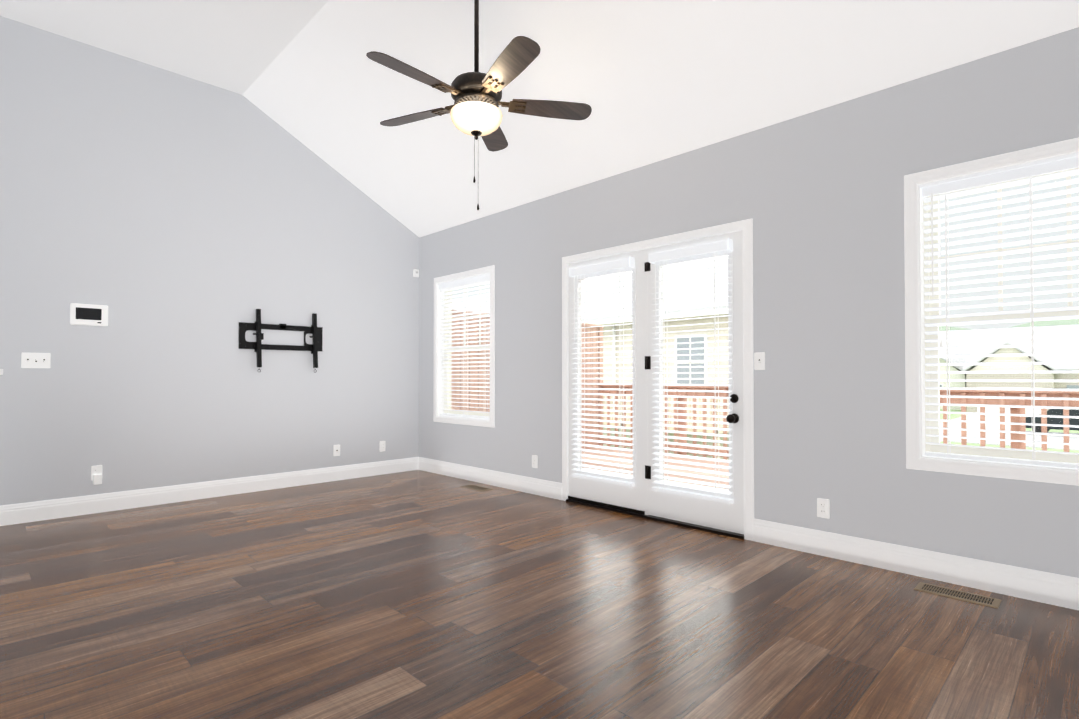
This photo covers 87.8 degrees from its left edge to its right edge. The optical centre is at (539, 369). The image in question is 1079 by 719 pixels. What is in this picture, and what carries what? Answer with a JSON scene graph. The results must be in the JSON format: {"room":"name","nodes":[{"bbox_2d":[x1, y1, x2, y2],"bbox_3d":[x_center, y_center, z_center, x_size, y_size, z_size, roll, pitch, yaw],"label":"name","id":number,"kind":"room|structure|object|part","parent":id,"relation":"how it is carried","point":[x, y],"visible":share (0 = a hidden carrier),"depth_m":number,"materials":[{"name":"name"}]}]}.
{"room":"living room","nodes":[
{"label":"living room","id":0,"kind":"room"},
{"bbox_2d":[0,0,328,94],"bbox_3d":[-1.571,-2.707,-0.689,6.645,0.120,10.460,1,-1,-45],"label":"ceiling","id":1,"kind":"structure","parent":0,"point":[237,46],"depth_m":4.25,"materials":[{"name":"white paint"}]},
{"bbox_2d":[0,16,418,505],"bbox_3d":[-4.349,-0.760,3.784,8.435,3.780,0.160,1,-1,-45],"label":"wall","id":2,"kind":"structure","parent":0,"point":[181,227],"depth_m":4.86,"materials":[{"name":"grey paint"}]},
{"bbox_2d":[21,353,50,367],"bbox_3d":[-3.782,-0.070,4.216,0.163,0.115,0.017,1,-1,-45],"label":"light switch","id":3,"kind":"object","parent":2,"relation":"attached to","point":[35,360],"visible":1,"depth_m":4.21,"materials":[{"name":"white plastic"}]},
{"bbox_2d":[70,303,107,325],"bbox_3d":[-3.559,-0.434,4.436,0.235,0.165,0.025,1,-1,-45],"label":"thermostat panel","id":4,"kind":"object","parent":2,"relation":"attached to","point":[88,314],"visible":1,"depth_m":4.42,"materials":[{"name":"white plastic"}]},
{"bbox_2d":[91,465,101,480],"bbox_3d":[-3.524,0.820,4.466,0.070,0.115,0.009,1,-1,-45],"label":"outlet","id":5,"kind":"object","parent":2,"relation":"attached to","point":[97,469],"visible":0.77,"depth_m":4.46,"materials":[{"name":"white plastic"}]},
{"bbox_2d":[93,474,101,484],"bbox_3d":[-3.508,0.870,4.453,0.052,0.078,0.032,1,-1,-45],"label":"plug adapter","id":6,"kind":"object","parent":5,"relation":"attached to","point":[97,479],"visible":1,"depth_m":4.44,"materials":[{"name":"white plastic"}]},
{"bbox_2d":[0,457,419,525],"bbox_3d":[-2.695,1.075,5.261,3.655,0.146,0.040,1,-1,-45],"label":"baseboard","id":7,"kind":"structure","parent":2,"relation":"attached to","point":[11,514],"depth_m":4.89,"materials":[{"name":"white wood"}]},
{"bbox_2d":[239,309,322,371],"bbox_3d":[-2.490,-0.273,5.460,0.786,0.597,0.096,1,-1,-45],"label":"mount","id":8,"kind":"object","parent":2,"relation":"attached to","point":[314,348],"visible":0.96,"depth_m":5.43,"materials":[{"name":"black metal"}]},
{"bbox_3d":[-2.506,-0.314,5.477,0.786,0.245,0.026,1,-1,-45],"label":"plate","id":9,"kind":"part","parent":8,"relation":"part of","materials":[{"name":"black metal"}]},
{"bbox_2d":[333,445,339,455],"bbox_3d":[-2.114,0.843,5.859,0.070,0.115,0.016,1,-1,-45],"label":"outlet","id":10,"kind":"object","parent":2,"relation":"attached to","point":[336,450],"visible":1,"depth_m":5.86,"materials":[{"name":"white plastic"}]},
{"bbox_2d":[380,441,384,451],"bbox_3d":[-1.743,0.850,6.231,0.070,0.115,0.009,1,-1,-45],"label":"outlet","id":11,"kind":"object","parent":2,"relation":"attached to","point":[382,445],"visible":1,"depth_m":6.23,"materials":[{"name":"white plastic"}]},
{"bbox_2d":[413,269,418,276],"bbox_3d":[-1.438,-1.126,6.545,0.060,0.085,0.028,1,-1,-45],"label":"detector","id":12,"kind":"object","parent":2,"relation":"attached to","point":[415,272],"visible":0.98,"depth_m":6.53,"materials":[{"name":"white plastic"}]},
{"bbox_2d":[0,470,1078,718],"bbox_3d":[-0.829,1.142,-0.002,8.735,0.120,10.460,1,-1,-45],"label":"floor","id":13,"kind":"structure","parent":0,"point":[416,594],"depth_m":2.48,"materials":[{"name":"brown wood"}]},
{"bbox_2d":[460,484,491,490],"bbox_3d":[-0.614,1.149,5.465,0.140,0.004,0.335,1,-1,-45],"label":"floor vent","id":14,"kind":"object","parent":13,"relation":"in","point":[475,487],"visible":0.94,"depth_m":5.46,"materials":[{"name":"brown metal"}]},
{"bbox_2d":[914,582,1001,608],"bbox_3d":[2.071,1.115,2.787,0.140,0.004,0.335,1,-1,-45],"label":"floor vent","id":15,"kind":"object","parent":13,"relation":"in","point":[958,595],"visible":1,"depth_m":2.77,"materials":[{"name":"brown metal"}]},
{"bbox_2d":[242,0,1078,236],"bbox_3d":[1.654,-2.034,2.501,2.440,1.384,10.460,1,-1,-45],"label":"ceiling","id":16,"kind":"structure","parent":0,"point":[650,81],"depth_m":3.82,"materials":[{"name":"white paint"}]},
{"bbox_2d":[366,0,591,209],"bbox_3d":[-0.407,-1.675,3.294,1.305,1.459,1.351,1,-1,-45],"label":"ceiling fan","id":17,"kind":"object","parent":16,"relation":"hanging from","point":[474,110],"visible":1,"depth_m":3.23,"materials":[{"name":"brown wood"}]},
{"bbox_3d":[-0.375,-1.962,3.339,0.306,0.884,0.306,1,-1,-45],"label":"motor","id":18,"kind":"part","parent":17,"relation":"part of","materials":[{"name":"brown metal"}]},
{"bbox_3d":[-0.375,-1.466,3.333,0.310,0.117,0.310,1,-1,-45],"label":"lamp shade","id":19,"kind":"part","parent":17,"relation":"part of","materials":[{"name":"white glass"}]},
{"bbox_2d":[419,27,1078,577],"bbox_3d":[2.215,-0.250,3.035,0.160,2.740,10.460,1,-1,-45],"label":"wall","id":20,"kind":"structure","parent":0,"point":[817,197],"depth_m":3.42,"materials":[{"name":"grey paint"}]},
{"bbox_2d":[434,265,494,427],"bbox_3d":[-0.766,-0.230,6.036,0.190,1.623,1.058,1,-1,-45],"label":"window","id":21,"kind":"structure","parent":20,"relation":"in","point":[479,280],"depth_m":6.06,"materials":[{"name":"white plastic"}]},
{"bbox_2d":[463,284,467,414],"bbox_3d":[-0.795,-0.220,6.013,0.054,1.413,0.010,1,-1,-45],"label":"blind cord","id":22,"kind":"object","parent":21,"relation":"attached to","point":[467,353],"depth_m":6.00,"materials":[{"name":"white fabric"}]},
{"bbox_2d":[485,283,485,405],"bbox_3d":[-0.553,-0.223,5.769,0.054,1.413,0.010,1,-1,-45],"label":"blind cord","id":23,"kind":"object","parent":21,"relation":"attached to","point":[485,283],"depth_m":5.77,"materials":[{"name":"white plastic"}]},
{"bbox_2d":[420,457,561,499],"bbox_3d":[-0.595,1.081,5.728,0.015,0.146,2.255,1,-1,-45],"label":"baseboard","id":24,"kind":"structure","parent":20,"relation":"attached to","point":[545,488],"depth_m":5.56,"materials":[{"name":"white wood"}]},
{"bbox_2d":[532,455,537,467],"bbox_3d":[-0.045,0.847,5.182,0.009,0.115,0.070,1,-1,-45],"label":"outlet","id":25,"kind":"object","parent":20,"relation":"attached to","point":[534,461],"visible":1,"depth_m":5.17,"materials":[{"name":"white plastic"}]},
{"bbox_2d":[566,496,743,538],"bbox_3d":[0.869,1.115,4.377,0.218,0.045,1.601,1,-1,-45],"label":"patio door threshold sill","id":26,"kind":"object","parent":20,"relation":"attached to","point":[612,508],"visible":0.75,"depth_m":4.33,"materials":[{"name":"brown metal"}]},
{"bbox_2d":[568,231,743,533],"bbox_3d":[0.801,0.089,4.319,0.136,2.043,1.599,1,-1,-45],"label":"patio door","id":27,"kind":"structure","parent":20,"relation":"in","point":[692,503],"depth_m":4.24,"materials":[{"name":"white"}]},
{"bbox_2d":[574,268,623,474],"bbox_3d":[0.480,0.026,4.613,0.070,1.720,0.476,1,-1,-45],"label":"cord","id":28,"kind":"object","parent":27,"relation":"attached to","point":[584,350],"visible":0.81,"depth_m":4.72,"materials":[{"name":"white"}]},
{"bbox_3d":[0.546,0.093,4.635,0.053,2.043,0.792,1,-1,-45],"label":"panel","id":29,"kind":"part","parent":27,"relation":"part of","materials":[{"name":"white"}]},
{"bbox_3d":[0.549,0.031,4.638,0.008,1.627,0.584,1,-1,-45],"label":"glass","id":30,"kind":"part","parent":27,"relation":"part of","materials":[{"name":"clear glass"}]},
{"bbox_2d":[655,261,667,488],"bbox_3d":[0.907,0.021,4.163,0.092,1.720,0.041,0,-1,0],"label":"blind cord","id":31,"kind":"object","parent":27,"relation":"attached to","point":[667,369],"depth_m":4.16,"materials":[{"name":"white fabric"}]},
{"bbox_3d":[1.079,0.000,4.033,0.104,1.665,0.799,1,-1,-45],"label":"patio door hardware","id":32,"kind":"part","parent":27,"relation":"part of","materials":[{"name":"black metal"}]},
{"bbox_3d":[1.119,0.024,4.058,0.008,1.627,0.563,1,-1,-45],"label":"glass","id":33,"kind":"part","parent":27,"relation":"part of","materials":[{"name":"clear glass"}]},
{"bbox_3d":[1.116,0.086,4.054,0.053,2.043,0.771,1,-1,-45],"label":"panel","id":34,"kind":"part","parent":27,"relation":"part of","materials":[{"name":"white glass"}]},
{"bbox_2d":[714,252,718,497],"bbox_3d":[1.220,0.017,3.873,0.054,1.720,0.010,1,-1,-45],"label":"blind cord","id":35,"kind":"object","parent":27,"relation":"attached to","point":[714,252],"depth_m":3.88,"materials":[{"name":"white fabric"}]},
{"bbox_2d":[562,218,753,540],"bbox_3d":[0.866,0.070,4.386,0.188,2.135,1.725,1,-1,-45],"label":"door frame","id":36,"kind":"structure","parent":20,"relation":"attached to","point":[746,226],"depth_m":3.99,"materials":[{"name":"white wood"}]},
{"bbox_2d":[754,352,764,369],"bbox_3d":[1.444,-0.057,3.686,0.017,0.115,0.070,1,-1,-45],"label":"light switch","id":37,"kind":"object","parent":20,"relation":"attached to","point":[759,360],"visible":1,"depth_m":3.69,"materials":[{"name":"white plastic"}]},
{"bbox_2d":[817,498,829,518],"bbox_3d":[1.720,0.840,3.402,0.009,0.115,0.070,1,-1,-45],"label":"outlet","id":38,"kind":"object","parent":20,"relation":"attached to","point":[823,508],"visible":1,"depth_m":3.40,"materials":[{"name":"white plastic"}]},
{"bbox_2d":[753,519,1078,609],"bbox_3d":[3.519,1.029,1.580,0.015,0.146,5.980,1,-1,-45],"label":"baseboard","id":39,"kind":"structure","parent":20,"relation":"attached to","point":[1041,586],"depth_m":3.01,"materials":[{"name":"white wood"}]},
{"bbox_2d":[904,137,1078,485],"bbox_3d":[2.455,-0.270,2.789,0.190,1.623,1.058,1,-1,-45],"label":"window","id":40,"kind":"structure","parent":20,"relation":"in","point":[1066,167],"depth_m":2.89,"materials":[{"name":"white plastic"}]},
{"bbox_2d":[931,193,950,453],"bbox_3d":[2.162,-0.258,3.006,0.092,1.413,0.041,0,-1,0],"label":"blind cord","id":41,"kind":"object","parent":40,"relation":"attached to","point":[946,215],"depth_m":3.01,"materials":[{"name":"white fabric"}]},
{"bbox_2d":[1029,176,1034,460],"bbox_3d":[2.426,-0.261,2.765,0.054,1.413,0.010,1,-1,-45],"label":"blind cord","id":42,"kind":"object","parent":40,"relation":"attached to","point":[1032,347],"depth_m":2.76,"materials":[{"name":"white fabric"}]},
{"label":"outside","id":43,"kind":"structure","parent":0,"visible":0},
{"bbox_2d":[940,409,1078,452],"bbox_3d":[75.768,4.453,110.114,257.165,0.330,350.000,1,-1,-45],"label":"ground","id":44,"kind":"structure","parent":43,"point":[1050,438],"depth_m":27.75,"materials":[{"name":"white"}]},
{"bbox_2d":[452,310,603,448],"bbox_3d":[-0.188,1.147,7.944,3.365,3.770,0.120,1,-1,-45],"label":"privacy fence","id":45,"kind":"object","parent":44,"relation":"on","point":[593,329],"depth_m":7.42,"materials":[{"name":"brown wood"}]},
{"bbox_2d":[452,257,728,459],"bbox_3d":[0.666,-0.541,25.968,13.200,7.600,24.600,1,-1,-45],"label":"house","id":46,"kind":"structure","parent":44,"relation":"on","point":[709,264],"depth_m":17.55,"materials":[{"name":"beige"}]},
{"bbox_2d":[581,448,728,489],"bbox_3d":[2.949,2.098,4.783,3.385,1.790,8.950,1,-1,-45],"label":"deck","id":47,"kind":"object","parent":44,"relation":"on","point":[670,463],"depth_m":7.23,"materials":[{"name":"brown wood"}]},
{"bbox_2d":[600,385,1078,459],"bbox_3d":[4.139,0.829,5.944,0.133,1.275,8.900,1,-1,-45],"label":"railing","id":48,"kind":"object","parent":47,"relation":"on","point":[1027,402],"depth_m":7.49,"materials":[{"name":"brown wood"}]},
{"bbox_2d":[939,328,1078,414],"bbox_3d":[49.456,-0.615,55.910,35.750,8.500,50.800,1,-1,-45],"label":"house","id":49,"kind":"structure","parent":44,"relation":"on","point":[1072,385],"depth_m":44.93,"materials":[{"name":"beige"}]},
{"bbox_2d":[939,319,1078,330],"bbox_3d":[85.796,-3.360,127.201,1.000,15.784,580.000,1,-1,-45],"label":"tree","id":50,"kind":"object","parent":44,"relation":"on","point":[1050,322],"depth_m":111.81,"materials":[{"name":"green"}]},
{"bbox_2d":[1026,409,1078,432],"bbox_3d":[26.766,2.507,27.731,1.840,1.472,4.700,1,-1,-45],"label":"car","id":51,"kind":"object","parent":44,"relation":"on","point":[1073,421],"depth_m":27.73,"materials":[{"name":"grey paint"}]}
]}

